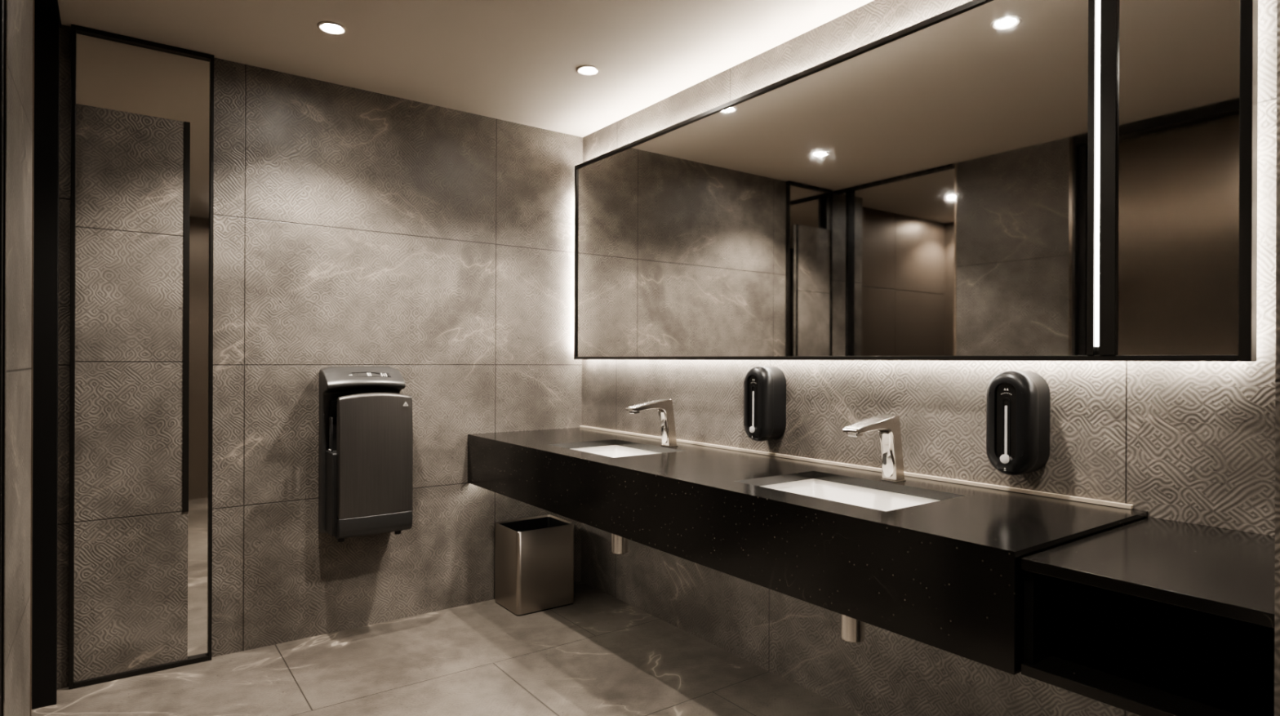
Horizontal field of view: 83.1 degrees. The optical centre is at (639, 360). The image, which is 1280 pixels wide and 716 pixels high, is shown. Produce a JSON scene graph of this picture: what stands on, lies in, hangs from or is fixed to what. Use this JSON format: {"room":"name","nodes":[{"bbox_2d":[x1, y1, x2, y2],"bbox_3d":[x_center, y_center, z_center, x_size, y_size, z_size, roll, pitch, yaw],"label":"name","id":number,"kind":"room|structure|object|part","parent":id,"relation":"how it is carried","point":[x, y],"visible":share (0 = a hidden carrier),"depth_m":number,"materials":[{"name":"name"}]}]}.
{"room":"public restroom","nodes":[
{"label":"public restroom","id":0,"kind":"room"},
{"bbox_2d":[4,0,33,715],"bbox_3d":[-1.418,-0.010,1.556,0.120,2.400,0.639,0,0,-36],"label":"wall","id":1,"kind":"structure","parent":0,"point":[20,12],"depth_m":1.60,"materials":[{"name":"grey tile"}]},
{"bbox_2d":[30,0,34,715],"bbox_3d":[-1.610,-0.011,1.819,0.124,2.400,0.012,0,0,-36],"label":"trim","id":2,"kind":"structure","parent":1,"relation":"attached to","point":[33,0],"depth_m":1.85,"materials":[{"name":"black metal"}]},
{"bbox_2d":[34,0,61,27],"bbox_3d":[-1.848,-1.204,2.217,0.072,0.013,0.914,0,0,-36],"label":"door frame","id":3,"kind":"structure","parent":1,"relation":"attached to","point":[52,6],"depth_m":2.44,"materials":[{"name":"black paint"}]},
{"bbox_2d":[57,24,582,688],"bbox_3d":[-1.361,-0.009,3.267,2.646,2.400,0.200,0,0,-36],"label":"wall","id":4,"kind":"structure","parent":0,"point":[434,245],"depth_m":3.23,"materials":[{"name":"grey tile"}]},
{"bbox_2d":[31,8,59,709],"bbox_3d":[-2.046,-0.005,2.482,0.072,2.386,0.023,0,0,-36],"label":"trim","id":5,"kind":"structure","parent":4,"relation":"attached to","point":[46,23],"depth_m":2.47,"materials":[{"name":"black paint"}]},
{"bbox_2d":[68,24,213,689],"bbox_3d":[-1.882,-0.012,2.745,0.446,2.398,0.030,0,0,-36],"label":"mirror","id":6,"kind":"object","parent":4,"relation":"attached to","point":[142,162],"visible":1,"depth_m":2.73,"materials":[{"name":"black mirror"}]},
{"bbox_3d":[-1.770,-0.169,2.818,0.019,1.520,0.004,0,0,-36],"label":"edge trim","id":7,"kind":"part","parent":6,"relation":"part of","materials":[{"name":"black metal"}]},
{"bbox_2d":[318,366,413,542],"bbox_3d":[-1.185,0.392,3.126,0.334,0.730,0.235,0,0,-36],"label":"dryer","id":8,"kind":"object","parent":4,"relation":"attached to","point":[366,454],"visible":1,"depth_m":3.05,"materials":[{"name":"black paint"}]},
{"bbox_2d":[334,510,412,538],"bbox_3d":[-1.144,0.696,3.094,0.304,0.088,0.133,0,0,-36],"label":"drip tray","id":9,"kind":"object","parent":8,"relation":"on","point":[378,522],"depth_m":3.03,"materials":[{"name":"grey plastic"}]},
{"bbox_3d":[-1.120,0.394,3.062,0.304,0.514,0.056,0,0,-36],"label":"plate","id":10,"kind":"part","parent":8,"relation":"part of","materials":[{"name":"metal"}]},
{"bbox_2d":[31,581,862,715],"bbox_3d":[-0.826,1.243,1.165,4.246,0.100,4.650,0,0,-36],"label":"floor","id":11,"kind":"structure","parent":0,"point":[599,654],"depth_m":2.73,"materials":[{"name":"grey tile"}]},
{"bbox_2d":[494,514,574,616],"bbox_3d":[-0.519,0.998,3.559,0.314,0.393,0.262,0,0,-36],"label":"waste bin","id":12,"kind":"object","parent":11,"relation":"on","point":[534,556],"visible":1,"depth_m":3.46,"materials":[{"name":"metal"}]},
{"bbox_2d":[57,0,873,137],"bbox_3d":[-0.815,-1.257,1.165,4.246,0.100,4.650,0,0,-36],"label":"ceiling","id":13,"kind":"structure","parent":0,"point":[517,61],"depth_m":2.73,"materials":[{"name":"grey paint"}]},
{"bbox_2d":[316,21,346,35],"bbox_3d":[-1.118,-1.205,2.624,0.100,0.006,0.100,0,0,-36],"label":"recessed light","id":14,"kind":"object","parent":13,"relation":"in","point":[328,27],"visible":1,"depth_m":2.62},
{"bbox_2d":[576,65,599,75],"bbox_3d":[-0.215,-1.202,2.997,0.100,0.006,0.100,0,0,-36],"label":"recessed light","id":15,"kind":"object","parent":13,"relation":"in","point":[588,70],"visible":1,"depth_m":2.99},
{"bbox_2d":[581,0,1276,715],"bbox_3d":[0.975,0.000,2.221,0.100,2.400,4.242,0,0,-36],"label":"wall","id":16,"kind":"structure","parent":0,"point":[1188,442],"depth_m":2.29,"materials":[{"name":"grey tile"}]},
{"bbox_2d":[743,365,786,441],"bbox_3d":[0.465,0.164,2.735,0.117,0.284,0.130,0,0,-36],"label":"soap dispenser","id":17,"kind":"object","parent":16,"relation":"attached to","point":[764,387],"visible":1,"depth_m":2.69,"materials":[{"name":"black plastic"}]},
{"bbox_3d":[0.426,0.160,2.706,0.002,0.210,0.054,0,0,-36],"label":"panel","id":18,"kind":"part","parent":17,"relation":"part of","materials":[{"name":"black plastic"}]},
{"bbox_2d":[467,427,1147,675],"bbox_3d":[0.201,0.483,2.644,0.648,0.236,2.646,0,0,-36],"label":"countertop","id":19,"kind":"structure","parent":16,"relation":"attached to","point":[946,574],"depth_m":1.87,"materials":[{"name":"black stone"}]},
{"bbox_2d":[570,444,659,554],"bbox_3d":[-0.043,0.597,3.056,0.555,0.414,0.554,0,0,-36],"label":"sink","id":20,"kind":"object","parent":19,"relation":"in","point":[619,544],"visible":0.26,"depth_m":3.22,"materials":[{"name":"white ceramic"}]},
{"bbox_2d":[570,444,659,457],"bbox_3d":[-0.105,0.452,3.010,0.400,0.125,0.554,0,0,-36],"label":"basin","id":21,"kind":"object","parent":20,"relation":"in","point":[614,451],"depth_m":3.27,"materials":[{"name":"white ceramic"}]},
{"bbox_2d":[625,398,677,446],"bbox_3d":[0.051,0.263,3.017,0.238,0.203,0.053,0,0,-36],"label":"faucet","id":22,"kind":"object","parent":19,"relation":"on","point":[664,406],"visible":1,"depth_m":3.04,"materials":[{"name":"silver metal"}]},
{"bbox_3d":[0.040,0.182,3.009,0.209,0.042,0.048,0,0,-36],"label":"spout","id":23,"kind":"part","parent":22,"relation":"part of","materials":[{"name":"silver metal"}]},
{"bbox_3d":[0.097,0.283,3.051,0.028,0.137,0.040,0,0,-36],"label":"plate","id":24,"kind":"part","parent":22,"relation":"part of","materials":[{"name":"silver metal"}]},
{"bbox_2d":[760,478,939,642],"bbox_3d":[0.643,0.596,2.116,0.552,0.406,0.578,0,0,-36],"label":"sink","id":25,"kind":"object","parent":19,"relation":"in","point":[851,630],"visible":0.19,"depth_m":2.23,"materials":[{"name":"white ceramic"}]},
{"bbox_2d":[760,478,939,511],"bbox_3d":[0.585,0.455,2.073,0.407,0.125,0.578,0,0,-36],"label":"basin","id":26,"kind":"object","parent":25,"relation":"in","point":[879,500],"depth_m":2.27,"materials":[{"name":"white ceramic"}]},
{"bbox_2d":[842,413,906,482],"bbox_3d":[0.699,0.266,2.152,0.238,0.203,0.053,0,0,-36],"label":"faucet","id":27,"kind":"object","parent":19,"relation":"on","point":[887,425],"visible":1,"depth_m":2.17,"materials":[{"name":"silver metal"}]},
{"bbox_3d":[0.688,0.185,2.144,0.209,0.042,0.048,0,0,-36],"label":"spout","id":28,"kind":"part","parent":27,"relation":"part of","materials":[{"name":"silver metal"}]},
{"bbox_3d":[0.746,0.286,2.186,0.028,0.137,0.040,0,0,-36],"label":"plate","id":29,"kind":"part","parent":27,"relation":"part of","materials":[{"name":"silver metal"}]},
{"bbox_3d":[0.982,0.499,1.589,0.628,0.210,0.020,0,0,-36],"label":"panel","id":30,"kind":"part","parent":19,"relation":"part of","materials":[{"name":"black stone"}]},
{"bbox_2d":[579,425,1133,509],"bbox_3d":[0.449,0.360,2.845,0.012,0.010,2.614,0,0,-36],"label":"trim","id":31,"kind":"structure","parent":16,"relation":"attached to","point":[1117,504],"depth_m":2.25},
{"bbox_2d":[573,0,1257,361],"bbox_3d":[0.505,-0.513,2.705,0.062,1.025,2.820,0,0,-36],"label":"vanity mirror","id":32,"kind":"object","parent":16,"relation":"attached to","point":[974,180],"visible":1,"depth_m":2.08,"materials":[{"name":"black"}]},
{"bbox_2d":[1116,0,1239,355],"bbox_3d":[1.238,-0.508,1.668,0.006,0.993,0.238,0,0,-36],"label":"mirror glass","id":33,"kind":"object","parent":32,"relation":"attached to","point":[1178,61],"depth_m":1.66,"materials":[{"name":"brown mirror"}]},
{"bbox_2d":[986,370,1049,475],"bbox_3d":[1.024,0.169,1.968,0.117,0.284,0.130,0,0,-36],"label":"soap dispenser","id":34,"kind":"object","parent":16,"relation":"attached to","point":[1018,402],"visible":1,"depth_m":1.93,"materials":[{"name":"black plastic"}]},
{"bbox_3d":[0.984,0.165,1.940,0.002,0.210,0.054,0,0,-36],"label":"panel","id":35,"kind":"part","parent":34,"relation":"part of","materials":[{"name":"black plastic"}]},
{"bbox_2d":[1274,0,1279,715],"bbox_3d":[1.249,0.001,1.156,0.711,2.400,0.198,0,0,-36],"label":"wall","id":36,"kind":"structure","parent":0,"point":[1277,579],"depth_m":1.02,"materials":[{"name":"grey tile"}]},
{"bbox_2d":[1020,516,1275,715],"bbox_3d":[1.103,0.493,1.417,0.635,0.223,0.390,0,0,-36],"label":"open shelf","id":37,"kind":"object","parent":36,"relation":"attached to","point":[1149,616],"visible":0.99,"depth_m":1.39,"materials":[{"name":"black stone"}]},
{"bbox_3d":[0.998,0.493,1.571,0.623,0.180,0.018,0,0,-36],"label":"panel","id":38,"kind":"part","parent":37,"relation":"part of","materials":[{"name":"black paint"}]},
{"bbox_3d":[1.355,0.495,1.597,0.015,0.180,0.360,0,0,-36],"label":"panel","id":39,"kind":"part","parent":37,"relation":"part of","materials":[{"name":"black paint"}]},
{"bbox_3d":[-0.162,-0.005,-0.168,0.120,2.400,1.720,0,0,-36],"label":"wall","id":40,"kind":"structure","parent":0,"visible":0},
{"bbox_2d":[0,0,7,715],"bbox_3d":[-0.933,-0.007,0.914,0.109,2.398,0.966,0,0,-36],"label":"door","id":41,"kind":"structure","parent":40,"relation":"in","point":[3,3],"depth_m":1.32,"materials":[{"name":"black"}]},
{"bbox_3d":[-0.934,-0.007,0.913,0.106,2.398,0.966,0,0,-36],"label":"frame","id":42,"kind":"part","parent":41,"relation":"part of","materials":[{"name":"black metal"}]}
]}

